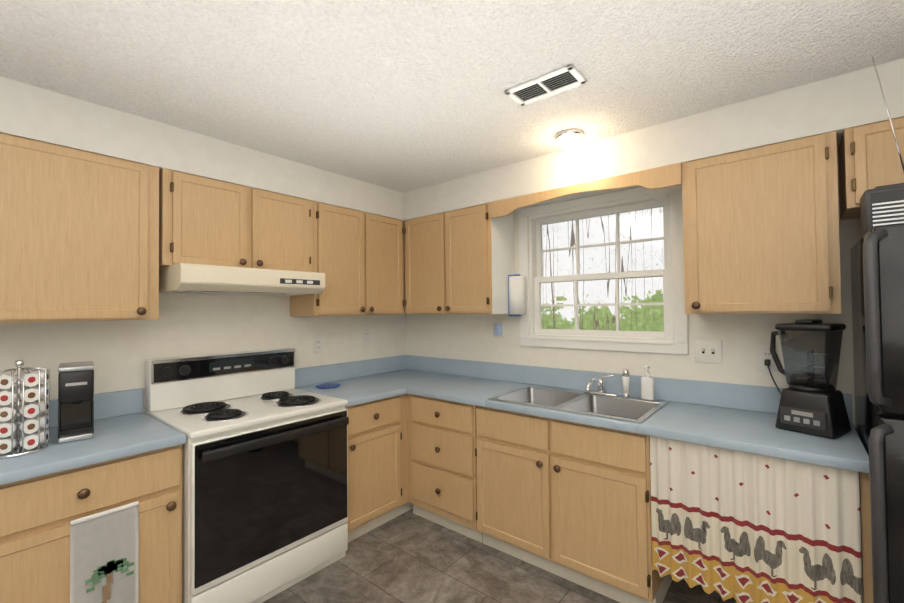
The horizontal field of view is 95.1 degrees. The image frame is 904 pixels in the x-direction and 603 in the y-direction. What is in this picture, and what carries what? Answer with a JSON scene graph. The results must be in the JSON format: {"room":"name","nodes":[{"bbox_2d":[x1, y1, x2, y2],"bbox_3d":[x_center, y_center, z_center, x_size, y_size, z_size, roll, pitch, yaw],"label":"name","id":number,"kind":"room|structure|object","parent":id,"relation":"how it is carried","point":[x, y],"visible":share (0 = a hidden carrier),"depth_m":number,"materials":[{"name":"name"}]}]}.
{"room":"kitchen","nodes":[
{"label":"kitchen","id":0,"kind":"room"},
{"bbox_2d":[0,257,405,412],"bbox_3d":[-2.083,0.308,1.884,0.120,2.410,5.340,-2,-1,40],"label":"wall","id":1,"kind":"structure","parent":0,"point":[118,353],"depth_m":2.45,"materials":[{"name":"paint"}]},
{"bbox_2d":[0,133,163,322],"bbox_3d":[-1.913,-0.294,1.757,0.325,0.766,1.050,-2,-1,40],"label":"upper cabinet","id":2,"kind":"object","parent":1,"relation":"attached to","point":[87,236],"depth_m":1.82,"materials":[{"name":"brown wood"}]},
{"bbox_2d":[164,168,251,267],"bbox_3d":[-1.435,-0.426,2.340,0.325,0.490,0.425,-2,-1,40],"label":"upper cabinet","id":3,"kind":"object","parent":1,"relation":"attached to","point":[207,221],"depth_m":2.23,"materials":[{"name":"brown wood"}]},
{"bbox_2d":[159,263,324,295],"bbox_3d":[-1.234,-0.112,2.452,0.475,0.135,0.800,-2,-1,40],"label":"range hood","id":4,"kind":"object","parent":3,"relation":"attached to","point":[184,278],"visible":0.98,"depth_m":2.23,"materials":[{"name":"white metal"}]},
{"bbox_2d":[15,355,403,426],"bbox_3d":[-1.466,0.539,2.511,0.019,0.130,3.296,-2,-1,40],"label":"backsplash","id":5,"kind":"structure","parent":1,"relation":"attached to","point":[108,404],"depth_m":2.98,"materials":[{"name":"blue laminate"}]},
{"bbox_2d":[252,188,319,272],"bbox_3d":[-1.164,-0.422,2.667,0.325,0.490,0.425,-2,-1,40],"label":"upper cabinet","id":6,"kind":"object","parent":1,"relation":"attached to","point":[285,228],"depth_m":2.57,"materials":[{"name":"brown wood"}]},
{"bbox_2d":[313,336,322,353],"bbox_3d":[-1.001,0.325,3.092,0.008,0.128,0.078,-2,-1,40],"label":"outlet","id":7,"kind":"object","parent":1,"relation":"attached to","point":[317,344],"visible":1,"depth_m":3.09,"materials":[{"name":"white plastic"}]},
{"bbox_2d":[290,203,367,315],"bbox_3d":[-0.895,-0.281,2.988,0.325,0.766,0.411,-2,-1,40],"label":"upper cabinet","id":8,"kind":"object","parent":1,"relation":"attached to","point":[343,231],"depth_m":2.89,"materials":[{"name":"brown wood"}]},
{"bbox_2d":[363,329,370,344],"bbox_3d":[-0.709,0.294,3.447,0.008,0.128,0.078,-2,-1,40],"label":"outlet","id":9,"kind":"object","parent":1,"relation":"attached to","point":[366,336],"visible":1,"depth_m":3.44,"materials":[{"name":"white plastic"}]},
{"bbox_2d":[368,213,403,314],"bbox_3d":[-0.634,-0.277,3.305,0.325,0.766,0.411,-2,-1,40],"label":"upper cabinet","id":10,"kind":"object","parent":1,"relation":"attached to","point":[385,234],"depth_m":3.20,"materials":[{"name":"brown wood"}]},
{"bbox_2d":[0,0,903,192],"bbox_3d":[-0.577,-0.969,0.576,4.160,0.060,5.460,-2,-1,40],"label":"ceiling","id":11,"kind":"structure","parent":0,"point":[403,96],"depth_m":1.61,"materials":[{"name":"white paint"}]},
{"bbox_2d":[504,64,586,105],"bbox_3d":[0.396,-0.919,1.768,0.310,0.012,0.155,-2,-1,40],"label":"ceiling vent","id":12,"kind":"object","parent":11,"relation":"in","point":[567,77],"visible":0.98,"depth_m":1.76,"materials":[{"name":"white metal"}]},
{"bbox_2d":[554,129,584,149],"bbox_3d":[0.647,-0.880,2.274,0.160,0.074,0.160,-2,-1,40],"label":"ceiling light fixture","id":13,"kind":"object","parent":11,"relation":"attached to","point":[567,139],"visible":1,"depth_m":2.23,"materials":[{"name":"white glass"}]},
{"bbox_2d":[0,58,903,220],"bbox_3d":[-0.582,-0.826,0.565,3.920,0.225,5.200,-2,-1,40],"label":"soffit","id":14,"kind":"structure","parent":0,"point":[839,104],"depth_m":2.07,"materials":[{"name":"paint"}]},
{"bbox_2d":[262,508,736,602],"bbox_3d":[-0.552,1.501,0.528,4.160,0.060,5.460,-2,-1,40],"label":"floor","id":15,"kind":"structure","parent":0,"point":[409,556],"depth_m":2.24,"materials":[{"name":"tile"}]},
{"bbox_2d":[0,443,184,602],"bbox_3d":[-1.646,1.069,1.767,0.616,0.874,0.684,-2,-1,40],"label":"base cabinet","id":16,"kind":"object","parent":15,"relation":"on","point":[36,515],"depth_m":1.57,"materials":[{"name":"brown wood"}]},
{"bbox_2d":[0,411,185,486],"bbox_3d":[-1.848,0.610,1.537,0.667,0.040,1.308,-2,-1,40],"label":"countertop","id":17,"kind":"structure","parent":16,"relation":"on","point":[121,436],"depth_m":1.69,"materials":[{"name":"blue laminate"}]},
{"bbox_2d":[0,360,49,458],"bbox_3d":[-1.700,0.409,1.622,0.174,0.359,0.174,-2,-1,40],"label":"carousel","id":18,"kind":"object","parent":17,"relation":"on","point":[23,432],"visible":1,"depth_m":1.60,"materials":[{"name":"silver metal"}]},
{"bbox_2d":[58,361,93,443],"bbox_3d":[-1.661,0.435,1.826,0.114,0.315,0.224,0,-2,-42],"label":"coffee maker","id":19,"kind":"object","parent":17,"relation":"on","point":[75,401],"visible":0.98,"depth_m":1.77,"materials":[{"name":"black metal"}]},
{"bbox_2d":[70,501,138,602],"bbox_3d":[-1.357,1.082,1.620,0.011,0.517,0.210,-2,-1,40],"label":"hanging towel","id":20,"kind":"object","parent":16,"relation":"hanging from","point":[104,556],"visible":1,"depth_m":1.62,"materials":[{"name":"white fabric"}]},
{"bbox_2d":[145,348,348,602],"bbox_3d":[-1.118,0.911,2.322,0.735,1.200,0.831,-2,-1,40],"label":"electric range","id":21,"kind":"object","parent":15,"relation":"on","point":[265,482],"visible":1,"depth_m":2.13,"materials":[{"name":"metal"}]},
{"bbox_2d":[345,395,403,541],"bbox_3d":[-0.737,1.081,2.866,0.616,0.874,0.485,-2,-1,40],"label":"base cabinet","id":22,"kind":"object","parent":15,"relation":"on","point":[375,457],"depth_m":2.68,"materials":[{"name":"brown wood"}]},
{"bbox_2d":[400,391,407,512],"bbox_3d":[-0.361,1.085,3.300,0.642,0.874,0.663,-2,-1,40],"label":"base cabinet","id":23,"kind":"object","parent":15,"relation":"on","point":[403,398],"depth_m":2.91,"materials":[{"name":"brown wood"}]},
{"bbox_2d":[408,395,531,546],"bbox_3d":[0.109,1.074,2.942,0.629,0.874,0.617,-2,-1,40],"label":"base cabinet","id":24,"kind":"object","parent":15,"relation":"on","point":[470,481],"depth_m":2.57,"materials":[{"name":"brown wood"}]},
{"bbox_2d":[294,371,455,406],"bbox_3d":[-0.531,0.627,3.130,0.667,0.040,1.150,-2,-1,40],"label":"countertop","id":25,"kind":"structure","parent":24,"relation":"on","point":[365,388],"depth_m":2.96,"materials":[{"name":"blue laminate"}]},
{"bbox_2d":[315,383,340,388],"bbox_3d":[-0.881,0.600,2.937,0.176,0.011,0.176,-2,-1,40],"label":"dish","id":26,"kind":"object","parent":25,"relation":"on","point":[327,385],"visible":1,"depth_m":2.92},
{"bbox_2d":[408,375,868,474],"bbox_3d":[0.766,0.599,2.387,2.281,0.040,0.642,-2,-1,40],"label":"countertop","id":27,"kind":"structure","parent":24,"relation":"on","point":[755,432],"depth_m":1.90,"materials":[{"name":"blue laminate"}]},
{"bbox_2d":[488,383,671,466],"bbox_3d":[0.724,0.669,2.414,0.870,0.193,0.550,-2,-1,40],"label":"sink","id":28,"kind":"object","parent":27,"relation":"in","point":[574,436],"depth_m":2.30,"materials":[{"name":"silver metal"}]},
{"bbox_2d":[584,375,618,396],"bbox_3d":[0.858,0.506,2.478,0.200,0.130,0.250,-2,-1,40],"label":"faucet","id":29,"kind":"object","parent":27,"relation":"on","point":[600,382],"visible":1,"depth_m":2.52,"materials":[{"name":"silver metal"}]},
{"bbox_2d":[622,369,629,397],"bbox_3d":[1.036,0.487,2.457,0.042,0.165,0.042,-2,-1,40],"label":"sprayer","id":30,"kind":"object","parent":27,"relation":"on","point":[626,380],"visible":1,"depth_m":2.44,"materials":[{"name":"silver metal"}]},
{"bbox_2d":[641,366,654,400],"bbox_3d":[1.123,0.469,2.376,0.068,0.195,0.069,-2,-1,40],"label":"soap dispenser","id":31,"kind":"object","parent":27,"relation":"on","point":[647,387],"visible":1,"depth_m":2.37,"materials":[{"name":"white plastic"}]},
{"bbox_2d":[650,436,862,602],"bbox_3d":[1.176,0.918,1.673,0.688,0.626,0.051,-2,-1,40],"label":"curtain","id":32,"kind":"object","parent":27,"relation":"hanging from","point":[740,526],"visible":1,"depth_m":1.64,"materials":[{"name":"white fabric"}]},
{"bbox_2d":[764,359,780,393],"bbox_3d":[1.616,0.422,2.007,0.154,0.262,0.131,-2,-1,40],"label":"power cord","id":33,"kind":"object","parent":27,"relation":"on","point":[767,362],"visible":0.69,"depth_m":2.07,"materials":[{"name":"black plastic"}]},
{"bbox_2d":[770,319,850,438],"bbox_3d":[1.549,0.319,1.819,0.221,0.479,0.252,0,-1,-32],"label":"blender","id":34,"kind":"object","parent":27,"relation":"on","point":[812,402],"visible":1,"depth_m":1.74,"materials":[{"name":"black plastic"}]},
{"bbox_2d":[850,223,903,602],"bbox_3d":[1.903,0.603,1.323,0.872,1.715,0.762,-2,-1,40],"label":"fridge","id":35,"kind":"object","parent":15,"relation":"on","point":[877,269],"visible":0.98,"depth_m":1.31,"materials":[{"name":"black metal"}]},
{"bbox_2d":[860,54,903,236],"bbox_3d":[1.703,-0.586,1.453,0.380,0.668,0.155,-2,-1,40],"label":"radio","id":36,"kind":"object","parent":35,"relation":"on","point":[882,205],"visible":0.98,"depth_m":1.50,"materials":[{"name":"grey plastic"}]},
{"bbox_2d":[406,151,861,429],"bbox_3d":[1.130,0.288,2.602,3.920,2.410,0.140,-2,-1,40],"label":"wall","id":37,"kind":"structure","parent":0,"point":[471,337],"depth_m":2.39,"materials":[{"name":"paint"}]},
{"bbox_2d":[404,213,443,313],"bbox_3d":[-0.123,-0.282,3.340,0.450,0.766,0.325,-2,-1,40],"label":"upper cabinet","id":38,"kind":"object","parent":37,"relation":"attached to","point":[423,236],"depth_m":3.21,"materials":[{"name":"brown wood"}]},
{"bbox_2d":[444,201,515,313],"bbox_3d":[0.207,-0.291,3.067,0.406,0.766,0.325,-2,-1,40],"label":"upper cabinet","id":39,"kind":"object","parent":37,"relation":"attached to","point":[479,244],"depth_m":2.93,"materials":[{"name":"brown wood"}]},
{"bbox_2d":[494,321,502,337],"bbox_3d":[0.349,0.212,3.135,0.078,0.128,0.034,-2,-1,40],"label":"outlet","id":40,"kind":"object","parent":37,"relation":"attached to","point":[498,329],"visible":1,"depth_m":3.12,"materials":[{"name":"white plastic"}]},
{"bbox_2d":[508,274,525,315],"bbox_3d":[0.464,-0.043,2.955,0.122,0.300,0.116,-2,-1,40],"label":"paper towel","id":41,"kind":"object","parent":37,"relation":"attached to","point":[516,296],"visible":1,"depth_m":2.90,"materials":[{"name":"white paper"}]},
{"bbox_2d":[518,185,688,354],"bbox_3d":[0.951,-0.186,2.730,1.080,0.997,0.158,-2,-1,40],"label":"double-hung window","id":42,"kind":"structure","parent":37,"relation":"in","point":[672,338],"depth_m":2.66,"materials":[{"name":"white paint"}]},
{"bbox_2d":[404,355,851,422],"bbox_3d":[0.715,0.523,2.836,2.929,0.130,0.018,-2,-1,40],"label":"backsplash","id":43,"kind":"structure","parent":37,"relation":"attached to","point":[746,397],"depth_m":2.56,"materials":[{"name":"blue laminate"}]},
{"bbox_2d":[695,339,721,363],"bbox_3d":[1.408,0.274,2.271,0.125,0.128,0.016,-2,-1,40],"label":"double light switch","id":44,"kind":"object","parent":37,"relation":"attached to","point":[708,351],"visible":1,"depth_m":2.27,"materials":[{"name":"white plastic"}]},
{"bbox_2d":[676,131,843,313],"bbox_3d":[1.481,-0.325,2.014,0.575,0.766,0.325,-2,-1,40],"label":"upper cabinet","id":45,"kind":"object","parent":37,"relation":"attached to","point":[761,224],"depth_m":1.87,"materials":[{"name":"brown wood"}]},
{"bbox_2d":[758,345,777,370],"bbox_3d":[1.611,0.288,2.108,0.078,0.128,0.008,-2,-1,40],"label":"outlet","id":46,"kind":"object","parent":37,"relation":"attached to","point":[764,353],"visible":0.73,"depth_m":2.11,"materials":[{"name":"white plastic"}]},
{"bbox_2d":[844,117,903,219],"bbox_3d":[1.910,-0.554,1.662,0.493,0.331,0.325,-2,-1,40],"label":"upper cabinet","id":47,"kind":"object","parent":37,"relation":"attached to","point":[871,157],"depth_m":1.65,"materials":[{"name":"brown wood"}]},
{"label":"outside","id":48,"kind":"structure","parent":0,"visible":0},
{"bbox_2d":[541,207,663,331],"bbox_3d":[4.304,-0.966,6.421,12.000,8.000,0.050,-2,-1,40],"label":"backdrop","id":49,"kind":"structure","parent":48,"point":[598,297],"depth_m":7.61,"materials":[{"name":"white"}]}
]}

